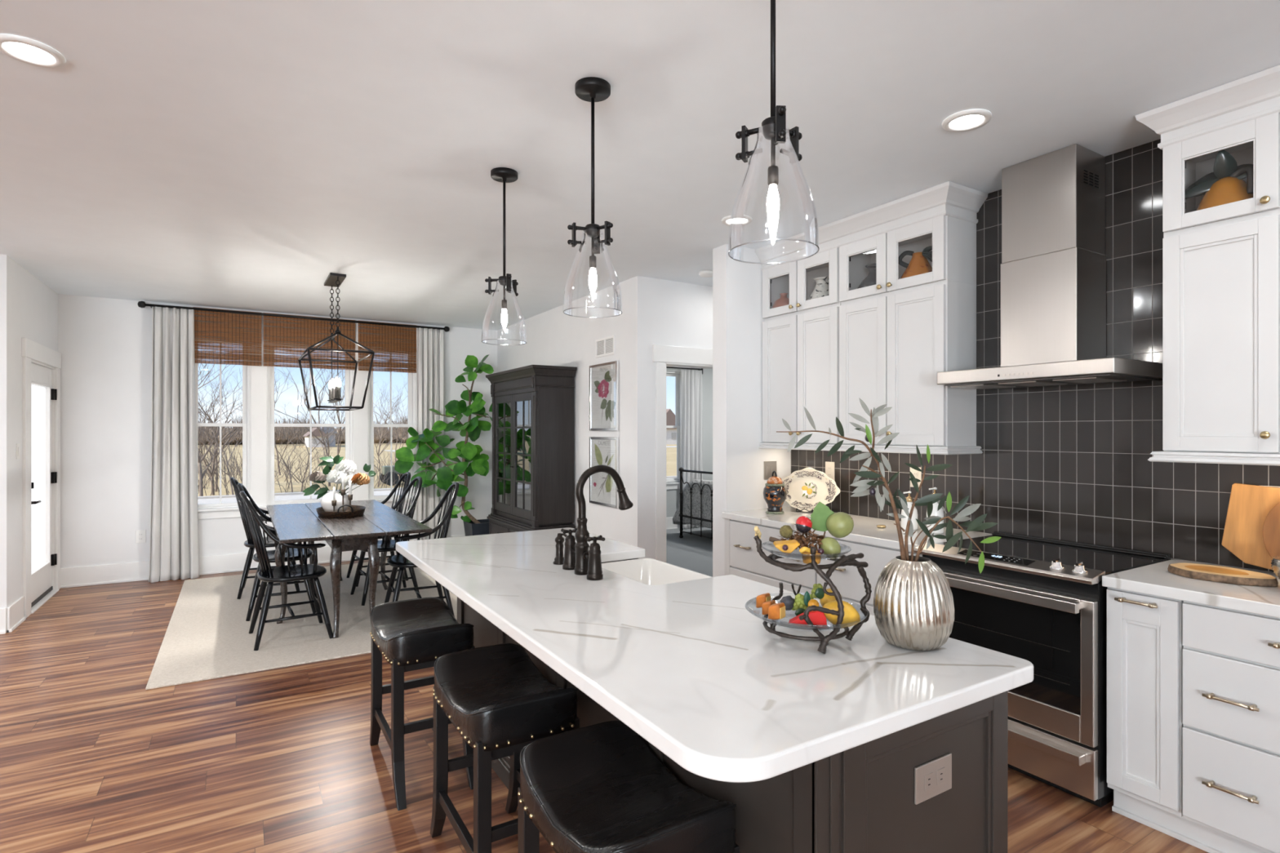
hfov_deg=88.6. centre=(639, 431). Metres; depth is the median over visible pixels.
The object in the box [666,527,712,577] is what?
floor
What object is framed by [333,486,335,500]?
taper candle
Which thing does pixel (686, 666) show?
countertop
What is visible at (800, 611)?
oval leaf
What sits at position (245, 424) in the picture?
window
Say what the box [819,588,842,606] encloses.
lemon
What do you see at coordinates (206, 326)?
roman shade
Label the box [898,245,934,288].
pitcher
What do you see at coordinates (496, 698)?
seat cushion
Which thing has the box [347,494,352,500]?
cup
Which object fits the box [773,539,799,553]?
wedge
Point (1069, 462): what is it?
wall tile
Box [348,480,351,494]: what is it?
taper candle
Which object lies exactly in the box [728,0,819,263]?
pendant light
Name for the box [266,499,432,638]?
dining table
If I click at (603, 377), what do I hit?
framed print
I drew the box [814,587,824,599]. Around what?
oval leaf
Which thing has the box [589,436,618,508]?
framed print
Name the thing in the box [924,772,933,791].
receptacle
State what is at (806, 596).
oval leaf
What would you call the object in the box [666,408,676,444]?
house
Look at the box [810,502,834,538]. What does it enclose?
leaf
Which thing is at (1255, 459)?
rail
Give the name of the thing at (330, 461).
foliage
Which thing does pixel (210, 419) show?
bare tree
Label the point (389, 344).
roman shade
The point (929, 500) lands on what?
branch
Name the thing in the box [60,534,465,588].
baseboard
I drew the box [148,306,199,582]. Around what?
curtain
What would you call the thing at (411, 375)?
window
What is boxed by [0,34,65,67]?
recessed light
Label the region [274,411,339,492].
bare tree
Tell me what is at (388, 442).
bare tree
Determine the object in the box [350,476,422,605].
chair
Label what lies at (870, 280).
vase
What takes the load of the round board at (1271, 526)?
on the countertop at (1155, 579)
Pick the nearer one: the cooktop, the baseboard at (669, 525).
the cooktop
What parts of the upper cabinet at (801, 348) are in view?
glass door, door, glass door, door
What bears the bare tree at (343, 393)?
on the field
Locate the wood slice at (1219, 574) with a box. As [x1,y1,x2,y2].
[1167,563,1278,586]
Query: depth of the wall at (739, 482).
4.56 m
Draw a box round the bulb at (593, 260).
[588,236,596,295]
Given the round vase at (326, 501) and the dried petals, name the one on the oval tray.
the round vase at (326, 501)
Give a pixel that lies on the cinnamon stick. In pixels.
(771, 539)
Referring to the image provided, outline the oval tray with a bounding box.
[315,504,365,518]
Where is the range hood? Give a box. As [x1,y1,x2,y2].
[937,143,1162,389]
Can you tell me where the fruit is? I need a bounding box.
[779,595,794,610]
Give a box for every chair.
[230,477,299,599]
[236,483,315,621]
[239,490,333,650]
[346,471,410,586]
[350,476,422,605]
[384,481,459,617]
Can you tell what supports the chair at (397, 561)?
on the area rug
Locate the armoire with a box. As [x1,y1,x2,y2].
[485,364,577,533]
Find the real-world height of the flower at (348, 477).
0.188 m
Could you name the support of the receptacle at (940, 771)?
attached to the wall outlet at (932, 778)
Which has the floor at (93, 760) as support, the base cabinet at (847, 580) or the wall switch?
the base cabinet at (847, 580)
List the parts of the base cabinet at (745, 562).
handle, drawer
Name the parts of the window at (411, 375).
sash, sash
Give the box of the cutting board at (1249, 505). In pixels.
[1221,483,1279,569]
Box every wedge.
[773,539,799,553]
[788,610,826,625]
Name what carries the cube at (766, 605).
on the fruit stand at (849, 560)
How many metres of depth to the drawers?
2.19 m
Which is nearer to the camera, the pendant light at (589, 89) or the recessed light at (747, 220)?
the pendant light at (589, 89)
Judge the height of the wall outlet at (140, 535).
0.125 m
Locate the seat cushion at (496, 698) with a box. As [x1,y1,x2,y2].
[434,643,577,751]
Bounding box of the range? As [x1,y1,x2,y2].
[913,531,1170,807]
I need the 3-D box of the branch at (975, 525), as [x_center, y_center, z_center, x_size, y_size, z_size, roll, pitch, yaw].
[0.832,0.256,1.687,0.256,0.205,0.108,0,0,-7]
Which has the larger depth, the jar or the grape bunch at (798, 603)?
the jar
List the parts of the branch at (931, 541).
stem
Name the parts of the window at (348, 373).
sash, sash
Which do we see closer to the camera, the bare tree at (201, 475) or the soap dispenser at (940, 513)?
the soap dispenser at (940, 513)
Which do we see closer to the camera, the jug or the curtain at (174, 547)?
the jug
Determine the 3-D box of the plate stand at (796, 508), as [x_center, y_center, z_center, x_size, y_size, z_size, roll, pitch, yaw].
[1.146,0.488,4.469,0.115,0.123,0.156,0,0,35]
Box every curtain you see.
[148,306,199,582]
[416,327,445,540]
[680,368,702,528]
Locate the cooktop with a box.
[935,534,1167,575]
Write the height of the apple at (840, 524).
0.069 m
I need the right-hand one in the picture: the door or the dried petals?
the dried petals
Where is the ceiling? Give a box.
[0,0,1279,330]
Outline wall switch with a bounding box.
[764,461,776,479]
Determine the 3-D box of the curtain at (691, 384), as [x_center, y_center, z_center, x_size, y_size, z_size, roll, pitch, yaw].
[0.785,0.262,9.845,0.406,2.366,0.138,0,0,-31]
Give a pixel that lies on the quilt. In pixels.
(695, 495)
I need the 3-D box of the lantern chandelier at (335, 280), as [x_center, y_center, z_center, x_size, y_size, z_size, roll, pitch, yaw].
[-2.564,-0.730,5.512,0.487,1.096,0.897,0,0,-31]
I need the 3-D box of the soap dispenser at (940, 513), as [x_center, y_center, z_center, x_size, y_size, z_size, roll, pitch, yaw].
[1.600,0.426,3.557,0.088,0.246,0.088,0,0,-31]
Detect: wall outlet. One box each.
[135,529,146,543]
[825,462,834,479]
[910,466,921,488]
[914,752,951,804]
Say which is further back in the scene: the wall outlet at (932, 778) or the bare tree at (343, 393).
the bare tree at (343, 393)
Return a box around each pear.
[820,537,840,559]
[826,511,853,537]
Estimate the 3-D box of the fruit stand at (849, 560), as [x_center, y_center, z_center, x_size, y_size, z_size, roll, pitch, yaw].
[0.438,0.401,1.736,0.315,0.300,0.315,0,0,-43]
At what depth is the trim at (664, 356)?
5.51 m
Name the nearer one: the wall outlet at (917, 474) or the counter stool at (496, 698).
the counter stool at (496, 698)
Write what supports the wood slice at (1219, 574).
on the countertop at (1155, 579)
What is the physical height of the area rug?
0.012 m
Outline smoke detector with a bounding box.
[698,270,712,277]
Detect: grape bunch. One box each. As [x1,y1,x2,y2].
[791,593,808,610]
[809,583,822,599]
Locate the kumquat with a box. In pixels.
[808,599,818,606]
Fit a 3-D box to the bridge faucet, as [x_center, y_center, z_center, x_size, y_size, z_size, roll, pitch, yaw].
[-0.173,0.341,2.536,0.293,0.418,0.262,0,0,0]
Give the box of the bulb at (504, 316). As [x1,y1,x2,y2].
[501,285,507,329]
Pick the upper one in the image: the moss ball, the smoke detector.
the smoke detector
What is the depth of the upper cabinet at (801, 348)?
4.33 m
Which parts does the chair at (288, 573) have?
leg, leg, arm post, arm post, seat, arm post, arm post, arm post, arm post, leg, leg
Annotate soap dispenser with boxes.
[901,491,918,530]
[926,487,943,533]
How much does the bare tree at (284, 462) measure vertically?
2.667 m
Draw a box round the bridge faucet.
[560,464,633,580]
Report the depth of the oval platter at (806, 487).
4.46 m
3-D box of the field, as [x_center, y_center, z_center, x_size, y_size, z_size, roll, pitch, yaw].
[-52.652,2.224,143.624,580.000,0.020,540.000,0,0,-31]
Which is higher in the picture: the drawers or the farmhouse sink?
the farmhouse sink
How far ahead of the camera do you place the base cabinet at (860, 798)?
1.44 m
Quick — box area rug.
[145,560,457,689]
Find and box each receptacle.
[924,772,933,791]
[937,767,945,785]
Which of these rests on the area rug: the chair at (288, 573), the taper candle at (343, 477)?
the chair at (288, 573)
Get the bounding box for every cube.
[755,592,770,608]
[761,600,775,614]
[768,602,785,619]
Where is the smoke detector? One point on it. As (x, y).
(704, 273)
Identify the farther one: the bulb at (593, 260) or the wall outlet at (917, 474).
the wall outlet at (917, 474)
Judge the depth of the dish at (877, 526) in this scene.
3.72 m
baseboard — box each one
[0,607,6,634]
[6,595,26,632]
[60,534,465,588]
[666,516,679,529]
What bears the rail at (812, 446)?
attached to the upper cabinet at (894, 345)
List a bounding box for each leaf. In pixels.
[795,608,804,615]
[804,591,810,606]
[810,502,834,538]
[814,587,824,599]
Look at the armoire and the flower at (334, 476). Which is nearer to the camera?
the flower at (334, 476)
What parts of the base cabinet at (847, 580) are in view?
handle, drawer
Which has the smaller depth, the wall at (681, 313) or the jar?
the jar
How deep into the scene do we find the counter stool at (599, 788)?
1.54 m
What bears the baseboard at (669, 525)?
attached to the wall at (673, 495)
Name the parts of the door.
handle, glass pane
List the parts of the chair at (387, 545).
leg, leg, seat, leg, leg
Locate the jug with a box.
[1184,149,1262,226]
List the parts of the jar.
lid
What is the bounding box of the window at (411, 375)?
[368,346,414,500]
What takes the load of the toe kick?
on the floor at (93, 760)
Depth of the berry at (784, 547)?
1.65 m
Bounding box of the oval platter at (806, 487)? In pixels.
[782,467,839,511]
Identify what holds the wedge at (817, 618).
on the fruit stand at (849, 560)
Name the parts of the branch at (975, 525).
stem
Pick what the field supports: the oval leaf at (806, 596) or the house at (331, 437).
the house at (331, 437)
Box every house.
[303,427,328,447]
[318,426,337,446]
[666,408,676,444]
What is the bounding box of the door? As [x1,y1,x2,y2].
[31,363,57,607]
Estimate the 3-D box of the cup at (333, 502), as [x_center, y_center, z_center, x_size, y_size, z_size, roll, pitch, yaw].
[-2.527,0.595,5.421,0.039,0.048,0.039,0,0,-31]
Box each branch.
[776,397,906,560]
[884,444,951,560]
[903,517,947,561]
[911,492,1001,573]
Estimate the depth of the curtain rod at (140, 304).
6.97 m
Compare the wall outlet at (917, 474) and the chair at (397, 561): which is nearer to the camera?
the wall outlet at (917, 474)
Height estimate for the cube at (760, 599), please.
0.040 m
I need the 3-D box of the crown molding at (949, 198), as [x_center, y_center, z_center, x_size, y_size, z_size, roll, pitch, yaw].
[1.340,-1.206,4.070,0.344,0.143,1.479,0,0,-31]
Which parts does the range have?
touch panel, control panel, door handle, oven door, drawer handle, warming drawer, knob, knob, trim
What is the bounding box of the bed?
[678,467,712,539]
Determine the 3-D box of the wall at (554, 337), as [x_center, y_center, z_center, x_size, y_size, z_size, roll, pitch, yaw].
[-0.906,0.092,6.965,0.120,2.743,3.590,0,0,-31]
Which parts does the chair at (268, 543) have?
leg, leg, arm post, seat, leg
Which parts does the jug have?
pot handle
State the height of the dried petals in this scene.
0.078 m
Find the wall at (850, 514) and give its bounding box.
[849,514,1269,572]
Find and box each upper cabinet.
[762,248,840,444]
[839,214,976,446]
[1162,112,1279,453]
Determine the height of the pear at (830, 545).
0.056 m
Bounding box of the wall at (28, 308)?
[0,254,57,608]
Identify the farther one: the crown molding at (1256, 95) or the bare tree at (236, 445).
the bare tree at (236, 445)
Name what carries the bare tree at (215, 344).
on the field
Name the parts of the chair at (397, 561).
leg, arm post, leg, seat, arm post, leg, leg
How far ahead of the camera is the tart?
1.65 m
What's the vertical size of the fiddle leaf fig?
2.013 m
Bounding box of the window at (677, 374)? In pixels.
[666,366,690,489]
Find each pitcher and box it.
[809,276,831,308]
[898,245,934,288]
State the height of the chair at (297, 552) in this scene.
1.046 m
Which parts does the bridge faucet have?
cross handle, bridge arm, bridge arm, cross handle, spout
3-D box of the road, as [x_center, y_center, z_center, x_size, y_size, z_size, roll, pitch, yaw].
[15.615,2.194,122.070,126.000,0.001,44.000,0,0,-31]
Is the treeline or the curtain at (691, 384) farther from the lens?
the treeline
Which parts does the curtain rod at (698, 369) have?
rod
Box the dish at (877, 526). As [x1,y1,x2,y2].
[876,524,885,528]
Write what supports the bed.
on the floor at (693, 553)
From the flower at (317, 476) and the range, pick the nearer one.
the range
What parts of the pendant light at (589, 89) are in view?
clamp arm, rod, lamp shade, clamp arm, clamp arm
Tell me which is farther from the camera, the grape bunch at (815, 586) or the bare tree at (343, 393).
the bare tree at (343, 393)
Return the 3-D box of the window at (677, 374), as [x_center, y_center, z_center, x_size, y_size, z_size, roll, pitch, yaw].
[0.321,-0.086,9.731,1.020,1.900,0.170,0,0,-31]
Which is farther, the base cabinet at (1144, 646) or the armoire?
the armoire
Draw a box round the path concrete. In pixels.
[198,475,676,503]
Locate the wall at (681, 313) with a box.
[649,277,712,559]
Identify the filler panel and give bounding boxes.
[724,518,731,575]
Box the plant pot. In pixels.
[462,519,488,536]
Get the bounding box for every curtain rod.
[137,301,449,332]
[666,366,702,373]
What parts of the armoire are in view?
drawer, glass door, pane, glass door, pane, waist moulding, cornice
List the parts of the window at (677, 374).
sash, sash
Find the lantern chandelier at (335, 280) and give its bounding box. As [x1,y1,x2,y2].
[297,272,374,410]
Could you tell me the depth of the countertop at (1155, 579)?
2.31 m
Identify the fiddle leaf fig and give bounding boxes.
[394,354,493,523]
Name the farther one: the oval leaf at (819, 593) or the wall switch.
the wall switch
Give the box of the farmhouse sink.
[601,558,711,585]
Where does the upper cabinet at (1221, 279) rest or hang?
attached to the wall at (850, 514)
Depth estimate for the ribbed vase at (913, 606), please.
1.63 m
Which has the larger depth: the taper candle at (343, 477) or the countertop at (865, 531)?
the taper candle at (343, 477)
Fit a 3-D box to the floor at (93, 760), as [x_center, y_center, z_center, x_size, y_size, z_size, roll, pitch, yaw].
[0.693,1.524,2.270,14.850,0.120,13.450,0,0,-31]
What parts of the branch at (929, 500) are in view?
stem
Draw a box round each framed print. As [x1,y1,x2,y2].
[589,360,618,431]
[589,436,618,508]
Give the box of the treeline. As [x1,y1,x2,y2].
[198,414,408,444]
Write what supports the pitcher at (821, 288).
in the upper cabinet at (801, 348)
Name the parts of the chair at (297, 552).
leg, seat, arm post, leg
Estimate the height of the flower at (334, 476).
0.239 m
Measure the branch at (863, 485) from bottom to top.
0.428 m
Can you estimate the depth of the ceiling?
2.67 m
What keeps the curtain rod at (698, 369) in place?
attached to the wall at (673, 495)
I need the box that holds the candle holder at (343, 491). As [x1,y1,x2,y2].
[331,488,352,511]
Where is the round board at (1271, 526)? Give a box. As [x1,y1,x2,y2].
[1262,502,1279,559]
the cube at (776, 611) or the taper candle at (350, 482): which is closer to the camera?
the cube at (776, 611)
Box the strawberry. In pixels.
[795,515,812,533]
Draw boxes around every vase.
[320,489,349,511]
[772,293,794,315]
[857,263,893,297]
[873,555,954,650]
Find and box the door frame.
[21,337,61,617]
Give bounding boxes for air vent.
[595,335,614,358]
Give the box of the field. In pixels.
[198,442,676,496]
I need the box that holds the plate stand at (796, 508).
[795,508,813,512]
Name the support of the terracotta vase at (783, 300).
in the upper cabinet at (801, 348)
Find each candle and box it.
[327,377,342,403]
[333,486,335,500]
[342,475,344,489]
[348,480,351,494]
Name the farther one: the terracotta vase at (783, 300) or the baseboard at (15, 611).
the baseboard at (15, 611)
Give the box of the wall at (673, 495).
[666,368,712,517]
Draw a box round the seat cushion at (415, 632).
[370,596,473,666]
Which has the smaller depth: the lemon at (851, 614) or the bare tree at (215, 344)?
the lemon at (851, 614)
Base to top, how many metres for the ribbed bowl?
0.110 m
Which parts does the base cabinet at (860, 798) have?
panel, seating panel, panel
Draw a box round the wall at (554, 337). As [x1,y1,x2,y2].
[497,275,649,559]
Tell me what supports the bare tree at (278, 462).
on the field
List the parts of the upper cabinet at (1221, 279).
glass door, door, knob, knob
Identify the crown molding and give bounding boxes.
[755,181,987,271]
[1135,64,1279,150]
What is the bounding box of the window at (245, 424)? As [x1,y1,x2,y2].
[194,333,248,508]
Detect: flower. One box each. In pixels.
[309,471,328,490]
[325,468,349,490]
[334,459,356,490]
[344,474,357,486]
[345,472,369,490]
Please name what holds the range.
on the floor at (93, 760)
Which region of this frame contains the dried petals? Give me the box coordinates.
[779,523,826,550]
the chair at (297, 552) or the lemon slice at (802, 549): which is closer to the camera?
the lemon slice at (802, 549)
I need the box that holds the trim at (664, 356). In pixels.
[652,344,712,562]
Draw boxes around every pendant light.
[481,167,526,345]
[563,76,622,318]
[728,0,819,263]
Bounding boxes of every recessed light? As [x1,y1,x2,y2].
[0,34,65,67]
[721,215,752,225]
[942,109,991,132]
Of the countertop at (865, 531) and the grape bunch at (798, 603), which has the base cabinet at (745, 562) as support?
the countertop at (865, 531)
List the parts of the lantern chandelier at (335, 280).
rail, corner post, corner post, rail, rail, drop rod, chain, ceiling plate, drop rod, chain, rail, rail, corner post, rail, corner post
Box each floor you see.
[0,557,1208,852]
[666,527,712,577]
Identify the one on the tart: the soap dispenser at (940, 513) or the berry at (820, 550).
the berry at (820, 550)
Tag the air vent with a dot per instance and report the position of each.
(605, 346)
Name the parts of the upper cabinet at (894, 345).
door, glass door, knob, knob, glass door, door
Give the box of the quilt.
[672,479,712,528]
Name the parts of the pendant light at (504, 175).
clamp arm, rod, lamp shade, clamp arm, clamp arm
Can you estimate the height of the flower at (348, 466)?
0.312 m
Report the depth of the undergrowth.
27.09 m
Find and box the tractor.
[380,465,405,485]
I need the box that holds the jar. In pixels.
[763,471,786,514]
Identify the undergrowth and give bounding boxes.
[198,431,404,495]
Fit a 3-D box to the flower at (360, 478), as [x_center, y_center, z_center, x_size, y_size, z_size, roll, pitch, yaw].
[-2.416,0.452,5.527,0.272,0.206,0.153,0,0,-13]
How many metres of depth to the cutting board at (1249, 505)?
2.57 m
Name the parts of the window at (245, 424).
sash, sash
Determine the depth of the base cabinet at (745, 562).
4.17 m
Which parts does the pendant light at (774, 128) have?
clamp arm, rod, lamp shade, clamp arm, clamp arm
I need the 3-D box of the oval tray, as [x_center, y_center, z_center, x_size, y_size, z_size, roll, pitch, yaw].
[-2.513,0.648,5.519,0.382,0.111,0.539,0,0,-31]
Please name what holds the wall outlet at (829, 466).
attached to the wall tile
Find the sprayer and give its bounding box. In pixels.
[552,533,566,564]
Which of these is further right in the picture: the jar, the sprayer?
the jar
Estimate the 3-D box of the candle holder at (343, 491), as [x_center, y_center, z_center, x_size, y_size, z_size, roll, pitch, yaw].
[-2.458,0.589,5.418,0.154,0.218,0.120,0,0,-31]
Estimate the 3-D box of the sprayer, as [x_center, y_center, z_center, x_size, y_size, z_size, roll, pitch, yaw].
[-0.331,0.486,2.726,0.060,0.127,0.057,0,0,-31]
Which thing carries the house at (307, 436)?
on the field
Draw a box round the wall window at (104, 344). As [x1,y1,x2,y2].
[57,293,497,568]
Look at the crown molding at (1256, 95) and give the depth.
2.46 m
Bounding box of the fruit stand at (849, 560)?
[745,525,871,653]
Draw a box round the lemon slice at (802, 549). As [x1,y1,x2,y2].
[799,546,810,553]
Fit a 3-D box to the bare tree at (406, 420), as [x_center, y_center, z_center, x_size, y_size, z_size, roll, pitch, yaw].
[-14.846,-0.694,38.475,3.720,5.822,4.373,0,0,-22]
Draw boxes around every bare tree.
[198,344,217,380]
[198,346,242,496]
[198,364,242,491]
[198,368,289,495]
[198,383,242,494]
[217,352,310,475]
[240,348,345,486]
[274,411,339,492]
[274,421,319,492]
[303,349,399,454]
[333,417,400,487]
[373,377,408,462]
[373,380,408,455]
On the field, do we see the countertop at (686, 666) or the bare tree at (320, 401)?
the bare tree at (320, 401)
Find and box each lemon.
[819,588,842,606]
[822,600,859,626]
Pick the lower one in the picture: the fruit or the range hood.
the fruit
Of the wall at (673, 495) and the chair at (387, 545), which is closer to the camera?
the chair at (387, 545)
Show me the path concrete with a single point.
(382, 491)
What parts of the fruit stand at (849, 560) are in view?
dish, dish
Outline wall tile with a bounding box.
[791,138,1279,572]
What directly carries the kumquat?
on the fruit stand at (849, 560)
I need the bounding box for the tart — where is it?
[800,550,821,564]
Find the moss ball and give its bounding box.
[779,524,792,538]
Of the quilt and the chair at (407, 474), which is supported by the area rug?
the chair at (407, 474)
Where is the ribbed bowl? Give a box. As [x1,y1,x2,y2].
[1271,555,1279,579]
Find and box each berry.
[782,544,788,551]
[817,547,824,554]
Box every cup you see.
[331,500,336,506]
[340,488,345,495]
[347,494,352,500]
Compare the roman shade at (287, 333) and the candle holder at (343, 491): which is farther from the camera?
the roman shade at (287, 333)
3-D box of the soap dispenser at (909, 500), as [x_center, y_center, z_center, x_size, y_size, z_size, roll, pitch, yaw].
[1.507,0.442,3.670,0.088,0.215,0.088,0,0,-31]
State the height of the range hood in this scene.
1.059 m
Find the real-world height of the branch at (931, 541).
0.124 m
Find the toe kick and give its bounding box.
[1111,789,1267,852]
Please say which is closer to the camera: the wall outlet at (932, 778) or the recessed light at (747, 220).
the wall outlet at (932, 778)
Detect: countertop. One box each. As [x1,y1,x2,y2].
[395,527,1033,782]
[722,506,991,551]
[1102,559,1279,617]
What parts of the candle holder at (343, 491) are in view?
stem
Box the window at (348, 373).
[268,339,351,505]
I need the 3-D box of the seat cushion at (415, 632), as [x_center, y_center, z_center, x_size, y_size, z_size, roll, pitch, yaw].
[-0.965,0.863,2.885,0.350,0.132,0.535,0,0,-31]
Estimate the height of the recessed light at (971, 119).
0.011 m
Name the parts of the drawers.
handle, handle, drawer, drawer, drawer, handle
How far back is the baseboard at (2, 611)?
4.74 m
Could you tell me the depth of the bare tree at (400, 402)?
60.92 m
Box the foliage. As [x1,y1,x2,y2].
[302,454,376,499]
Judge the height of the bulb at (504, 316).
0.224 m
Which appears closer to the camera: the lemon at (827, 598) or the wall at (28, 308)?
the lemon at (827, 598)
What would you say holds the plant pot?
on the floor at (93, 760)
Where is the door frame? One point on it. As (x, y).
(30, 349)
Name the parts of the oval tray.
handle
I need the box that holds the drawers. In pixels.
[1182,600,1279,852]
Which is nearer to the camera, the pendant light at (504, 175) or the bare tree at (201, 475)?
the pendant light at (504, 175)
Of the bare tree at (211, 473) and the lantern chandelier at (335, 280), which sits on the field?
the bare tree at (211, 473)
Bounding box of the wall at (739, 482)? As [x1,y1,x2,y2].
[712,244,791,577]
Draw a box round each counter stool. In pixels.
[369,596,475,810]
[430,643,579,852]
[517,720,739,852]
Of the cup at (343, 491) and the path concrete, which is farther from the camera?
the path concrete
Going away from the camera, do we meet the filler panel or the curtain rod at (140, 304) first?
the filler panel
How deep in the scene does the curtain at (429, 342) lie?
7.75 m
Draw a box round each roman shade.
[193,306,262,365]
[263,312,355,370]
[358,320,416,373]
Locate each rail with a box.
[758,442,982,454]
[1147,451,1279,466]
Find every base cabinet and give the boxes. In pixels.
[457,558,1007,852]
[729,520,818,599]
[817,535,922,615]
[1106,586,1183,817]
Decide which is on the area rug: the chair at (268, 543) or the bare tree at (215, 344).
the chair at (268, 543)
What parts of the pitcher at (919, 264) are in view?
pot handle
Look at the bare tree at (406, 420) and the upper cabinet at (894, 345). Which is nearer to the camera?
the upper cabinet at (894, 345)
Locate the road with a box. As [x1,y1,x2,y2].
[386,445,676,451]
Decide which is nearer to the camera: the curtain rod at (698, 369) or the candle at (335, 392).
the candle at (335, 392)
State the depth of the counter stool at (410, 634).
2.71 m
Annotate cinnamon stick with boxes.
[768,536,781,542]

